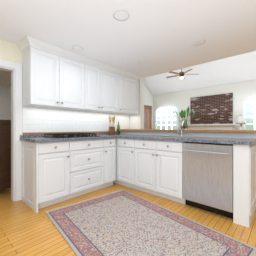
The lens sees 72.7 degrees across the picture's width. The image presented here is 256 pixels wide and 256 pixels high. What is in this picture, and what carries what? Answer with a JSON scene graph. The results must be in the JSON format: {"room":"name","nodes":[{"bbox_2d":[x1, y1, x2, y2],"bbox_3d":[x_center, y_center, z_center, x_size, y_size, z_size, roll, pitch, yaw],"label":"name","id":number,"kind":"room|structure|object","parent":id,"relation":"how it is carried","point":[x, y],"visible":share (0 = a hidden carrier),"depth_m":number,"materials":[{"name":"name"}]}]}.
{"room":"kitchen","nodes":[
{"label":"kitchen","id":0,"kind":"room"},
{"bbox_2d":[0,39,123,134],"bbox_3d":[-2.333,-0.080,1.878,0.120,2.300,6.909,0,0,42],"label":"wall","id":1,"kind":"structure","parent":0,"point":[10,51],"depth_m":2.53,"materials":[{"name":"beige paint"}]},
{"bbox_2d":[0,59,21,200],"bbox_3d":[-2.010,0.058,2.221,0.141,2.025,1.140,0,0,42],"label":"door frame","id":2,"kind":"structure","parent":1,"relation":"attached to","point":[14,69],"depth_m":2.55,"materials":[{"name":"white paint"}]},
{"bbox_2d":[22,43,88,110],"bbox_3d":[-1.151,-0.735,2.845,0.326,0.810,0.927,0,0,42],"label":"upper cabinet","id":3,"kind":"object","parent":1,"relation":"attached to","point":[56,77],"depth_m":2.65,"materials":[{"name":"white paint"}]},
{"bbox_2d":[23,131,116,134],"bbox_3d":[-0.904,0.086,3.347,0.024,0.033,2.005,0,0,42],"label":"trim","id":4,"kind":"structure","parent":1,"relation":"attached to","point":[34,133],"depth_m":3.06,"materials":[{"name":"brown wood"}]},
{"bbox_2d":[23,106,128,132],"bbox_3d":[-0.774,-0.130,3.502,0.008,0.397,2.408,0,0,42],"label":"backsplash","id":5,"kind":"structure","parent":1,"relation":"attached to","point":[36,119],"depth_m":3.14,"materials":[{"name":"tile"}]},
{"bbox_2d":[89,63,104,110],"bbox_3d":[-0.765,-0.735,3.271,0.326,0.810,0.456,0,0,42],"label":"upper cabinet","id":6,"kind":"object","parent":1,"relation":"attached to","point":[96,74],"depth_m":3.24,"materials":[{"name":"white paint"}]},
{"bbox_2d":[97,67,120,113],"bbox_3d":[-0.482,-0.735,3.582,0.326,0.810,0.616,0,0,42],"label":"upper cabinet","id":7,"kind":"object","parent":1,"relation":"attached to","point":[112,78],"depth_m":3.54,"materials":[{"name":"white paint"}]},
{"bbox_2d":[121,75,139,114],"bbox_3d":[-0.109,-0.735,3.994,0.326,0.810,0.728,0,0,42],"label":"upper cabinet","id":8,"kind":"object","parent":1,"relation":"attached to","point":[129,86],"depth_m":3.92,"materials":[{"name":"white paint"}]},
{"bbox_2d":[0,84,152,128],"bbox_3d":[-2.751,-1.080,6.166,0.120,4.300,12.940,0,0,42],"label":"wall","id":9,"kind":"structure","parent":0,"point":[5,102],"depth_m":5.17,"materials":[{"name":"white paint"}]},
{"bbox_2d":[144,105,151,128],"bbox_3d":[1.267,-0.135,10.438,0.087,2.410,1.648,0,0,42],"label":"wood door","id":10,"kind":"structure","parent":9,"relation":"in","point":[147,117],"depth_m":10.34,"materials":[{"name":"brown wood"}]},
{"bbox_2d":[0,182,255,255],"bbox_3d":[0.697,1.120,3.039,9.830,0.100,12.940,0,0,42],"label":"floor","id":11,"kind":"structure","parent":0,"point":[26,229],"depth_m":1.93,"materials":[{"name":"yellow wood"}]},
{"bbox_2d":[0,120,10,189],"bbox_3d":[-2.463,0.470,3.134,1.300,1.200,0.486,0,0,42],"label":"dresser","id":12,"kind":"object","parent":11,"relation":"on","point":[5,154],"visible":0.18,"depth_m":2.77,"materials":[{"name":"brown wood"}]},
{"bbox_2d":[21,141,72,212],"bbox_3d":[-1.222,0.628,2.565,0.597,0.884,0.461,0,0,42],"label":"base cabinet","id":13,"kind":"object","parent":11,"relation":"on","point":[55,172],"depth_m":2.37,"materials":[{"name":"white paint"}]},
{"bbox_2d":[20,133,116,142],"bbox_3d":[-0.908,0.144,2.868,0.659,0.080,1.380,0,0,42],"label":"countertop","id":14,"kind":"structure","parent":13,"relation":"on","point":[39,138],"depth_m":2.63,"materials":[{"name":"grey stone"}]},
{"bbox_2d":[43,133,96,137],"bbox_3d":[-0.919,0.116,2.872,0.500,0.055,0.760,0,0,42],"label":"gas cooktop","id":15,"kind":"object","parent":14,"relation":"in","point":[69,135],"visible":1,"depth_m":2.76,"materials":[{"name":"black metal"}]},
{"bbox_2d":[73,138,108,197],"bbox_3d":[-0.852,0.628,2.973,0.597,0.884,0.756,0,0,42],"label":"base cabinet","id":16,"kind":"object","parent":11,"relation":"on","point":[90,157],"depth_m":2.81,"materials":[{"name":"white paint"}]},
{"bbox_2d":[109,138,115,185],"bbox_3d":[-0.536,0.628,3.322,0.597,0.884,0.303,0,0,42],"label":"base cabinet","id":17,"kind":"object","parent":11,"relation":"on","point":[112,141],"depth_m":3.18,"materials":[{"name":"white paint"}]},
{"bbox_2d":[113,138,116,182],"bbox_3d":[-0.196,0.628,3.640,0.678,0.884,0.619,0,0,42],"label":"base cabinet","id":18,"kind":"object","parent":11,"relation":"on","point":[115,181],"depth_m":3.27,"materials":[{"name":"white paint"}]},
{"bbox_2d":[117,138,156,190],"bbox_3d":[0.186,0.628,3.294,0.465,0.884,0.619,0,0,42],"label":"base cabinet","id":19,"kind":"object","parent":11,"relation":"on","point":[154,167],"depth_m":2.92,"materials":[{"name":"white paint"}]},
{"bbox_2d":[115,132,255,144],"bbox_3d":[0.526,0.144,2.953,2.668,0.080,0.672,0,0,42],"label":"countertop","id":20,"kind":"structure","parent":19,"relation":"on","point":[236,141],"depth_m":2.38,"materials":[{"name":"grey stone"}]},
{"bbox_2d":[109,115,114,134],"bbox_3d":[-0.345,-0.071,3.728,0.141,0.429,0.141,0,0,42],"label":"utensil crock","id":21,"kind":"object","parent":20,"relation":"on","point":[112,129],"visible":1,"depth_m":3.68,"materials":[{"name":"brown ceramic"}]},
{"bbox_2d":[117,122,119,134],"bbox_3d":[-0.208,0.001,3.820,0.068,0.285,0.068,0,0,42],"label":"oil bottle","id":22,"kind":"object","parent":20,"relation":"on","point":[118,129],"visible":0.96,"depth_m":3.79,"materials":[{"name":"green glass"}]},
{"bbox_2d":[158,136,190,137],"bbox_3d":[0.746,0.235,2.773,0.504,0.190,0.424,0,0,42],"label":"sink","id":23,"kind":"object","parent":20,"relation":"in","point":[175,136],"visible":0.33,"depth_m":2.91,"materials":[{"name":"silver metal"}]},
{"bbox_2d":[45,190,255,255],"bbox_3d":[0.054,1.064,1.850,1.250,0.010,1.990,0,0,-40],"label":"rug","id":24,"kind":"object","parent":11,"relation":"on","point":[121,223],"visible":1,"depth_m":1.78,"materials":[{"name":"fabric"}]},
{"bbox_2d":[120,131,255,138],"bbox_3d":[0.793,0.570,3.241,2.678,1.000,0.110,0,0,42],"label":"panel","id":25,"kind":"object","parent":11,"relation":"on","point":[224,135],"visible":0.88,"depth_m":2.85,"materials":[{"name":"white paint"}]},
{"bbox_2d":[116,129,255,132],"bbox_3d":[0.878,0.048,3.319,2.698,0.040,0.459,0,0,42],"label":"ledge","id":26,"kind":"object","parent":25,"relation":"on","point":[196,130],"visible":1,"depth_m":2.89,"materials":[{"name":"brown wood"}]},
{"bbox_2d":[172,106,195,128],"bbox_3d":[1.037,-0.177,3.225,0.349,0.408,0.285,0,0,42],"label":"potted plant","id":27,"kind":"object","parent":26,"relation":"on","point":[184,122],"visible":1,"depth_m":3.14,"materials":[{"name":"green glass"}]},
{"bbox_2d":[183,142,232,218],"bbox_3d":[1.141,0.634,2.360,0.596,0.872,0.641,0,0,42],"label":"dishwasher","id":28,"kind":"object","parent":11,"relation":"on","point":[207,176],"visible":0.94,"depth_m":2.14,"materials":[{"name":"silver metal"}]},
{"bbox_2d":[188,93,235,129],"bbox_3d":[3.852,-0.260,8.343,2.180,2.660,0.600,0,0,42],"label":"fireplace","id":29,"kind":"object","parent":11,"relation":"on","point":[213,112],"visible":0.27,"depth_m":8.40,"materials":[{"name":"brick"}]},
{"bbox_3d":[4.748,0.703,7.290,0.440,0.735,0.440,0,0,42],"label":"side table","id":30,"kind":"object","parent":11,"relation":"on","visible":0},
{"bbox_2d":[236,115,245,129],"bbox_3d":[4.748,-0.111,7.290,0.380,0.890,0.380,0,0,42],"label":"table lamp","id":31,"kind":"object","parent":30,"relation":"on","point":[241,120],"visible":0.83,"depth_m":7.20,"materials":[{"name":"white ceramic"}]},
{"bbox_2d":[0,0,255,94],"bbox_3d":[0.812,-2.280,3.017,9.390,2.100,12.820,0,0,42],"label":"ceiling","id":32,"kind":"structure","parent":0,"point":[159,36],"depth_m":2.29,"materials":[{"name":"white paint"}]},
{"bbox_2d":[72,46,82,50],"bbox_3d":[-0.775,-1.226,2.674,0.176,0.008,0.176,0,0,42],"label":"recessed light","id":33,"kind":"object","parent":32,"relation":"in","point":[78,48],"visible":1,"depth_m":2.67,"materials":[{"name":"white paint"}]},
{"bbox_2d":[113,11,128,20],"bbox_3d":[-0.072,-1.226,1.901,0.176,0.008,0.176,0,0,42],"label":"recessed light","id":34,"kind":"object","parent":32,"relation":"in","point":[121,15],"visible":1,"depth_m":1.89,"materials":[{"name":"white paint"}]},
{"bbox_2d":[166,69,197,78],"bbox_3d":[2.294,-2.678,7.590,1.374,1.096,1.428,0,0,42],"label":"ceiling fan","id":35,"kind":"object","parent":32,"relation":"hanging from","point":[181,74],"visible":0.81,"depth_m":7.50,"materials":[{"name":"brown wood"}]},
{"bbox_2d":[192,39,204,44],"bbox_3d":[1.011,-1.226,2.485,0.176,0.008,0.176,0,0,42],"label":"recessed light","id":36,"kind":"object","parent":32,"relation":"in","point":[199,42],"visible":1,"depth_m":2.48,"materials":[{"name":"white paint"}]},
{"bbox_2d":[129,77,143,128],"bbox_3d":[-0.969,-0.080,5.400,3.550,2.300,0.140,0,0,42],"label":"wall","id":37,"kind":"structure","parent":0,"point":[136,121],"depth_m":4.21,"materials":[{"name":"white paint"}]},
{"bbox_2d":[153,80,255,129],"bbox_3d":[5.077,-0.485,7.721,9.390,3.110,0.120,0,0,42],"label":"wall","id":38,"kind":"structure","parent":0,"point":[243,91],"depth_m":8.56,"materials":[{"name":"white paint"}]},
{"bbox_2d":[155,107,178,128],"bbox_3d":[2.234,-0.465,10.175,1.620,1.410,0.060,0,0,42],"label":"window","id":39,"kind":"structure","parent":38,"relation":"in","point":[166,118],"depth_m":10.14,"materials":[{"name":"white glass"}]},
{"bbox_2d":[243,100,255,129],"bbox_3d":[5.612,-0.465,7.112,1.600,1.410,0.060,0,0,42],"label":"window","id":40,"kind":"structure","parent":38,"relation":"in","point":[249,111],"depth_m":7.47,"materials":[{"name":"white glass"}]}
]}

